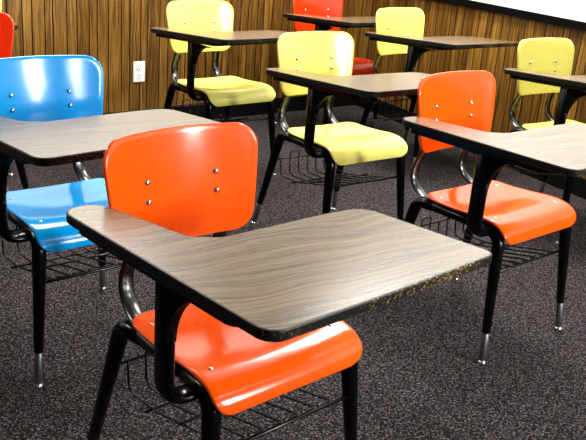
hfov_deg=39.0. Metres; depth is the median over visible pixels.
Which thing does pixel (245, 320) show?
student desk
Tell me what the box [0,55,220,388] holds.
student desk
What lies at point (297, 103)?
baseboard
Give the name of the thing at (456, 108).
student desk
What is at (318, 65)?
student desk
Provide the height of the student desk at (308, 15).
0.825 m
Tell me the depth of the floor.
2.66 m
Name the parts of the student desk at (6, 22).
backrest, leg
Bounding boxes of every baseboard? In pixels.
[103,95,355,118]
[356,98,585,199]
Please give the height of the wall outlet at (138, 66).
0.122 m
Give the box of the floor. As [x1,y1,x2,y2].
[0,105,585,439]
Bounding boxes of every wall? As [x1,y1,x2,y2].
[1,0,366,112]
[361,0,585,178]
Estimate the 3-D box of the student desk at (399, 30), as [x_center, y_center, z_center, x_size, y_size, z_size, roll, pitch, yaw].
[0.737,-0.699,4.531,0.595,0.825,0.728,-13,27,-39]
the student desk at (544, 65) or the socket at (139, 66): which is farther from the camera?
the socket at (139, 66)
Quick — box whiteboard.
[434,0,585,30]
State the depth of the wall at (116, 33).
4.81 m
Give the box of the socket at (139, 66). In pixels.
[137,64,141,70]
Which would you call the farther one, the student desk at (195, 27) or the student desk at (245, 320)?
the student desk at (195, 27)
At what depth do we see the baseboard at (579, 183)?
4.59 m
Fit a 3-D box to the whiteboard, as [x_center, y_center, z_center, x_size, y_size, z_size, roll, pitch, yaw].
[1.749,-1.399,3.613,0.027,1.268,4.110,-7,24,-30]
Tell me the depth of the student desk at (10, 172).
3.93 m
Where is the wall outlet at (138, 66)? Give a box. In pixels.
[133,61,144,81]
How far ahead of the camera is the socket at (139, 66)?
4.84 m
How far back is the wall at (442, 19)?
4.81 m
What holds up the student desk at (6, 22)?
on the floor
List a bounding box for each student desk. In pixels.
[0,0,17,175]
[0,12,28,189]
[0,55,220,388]
[66,122,491,439]
[151,0,289,175]
[250,31,430,224]
[275,0,379,128]
[360,7,519,163]
[402,70,585,365]
[492,38,585,244]

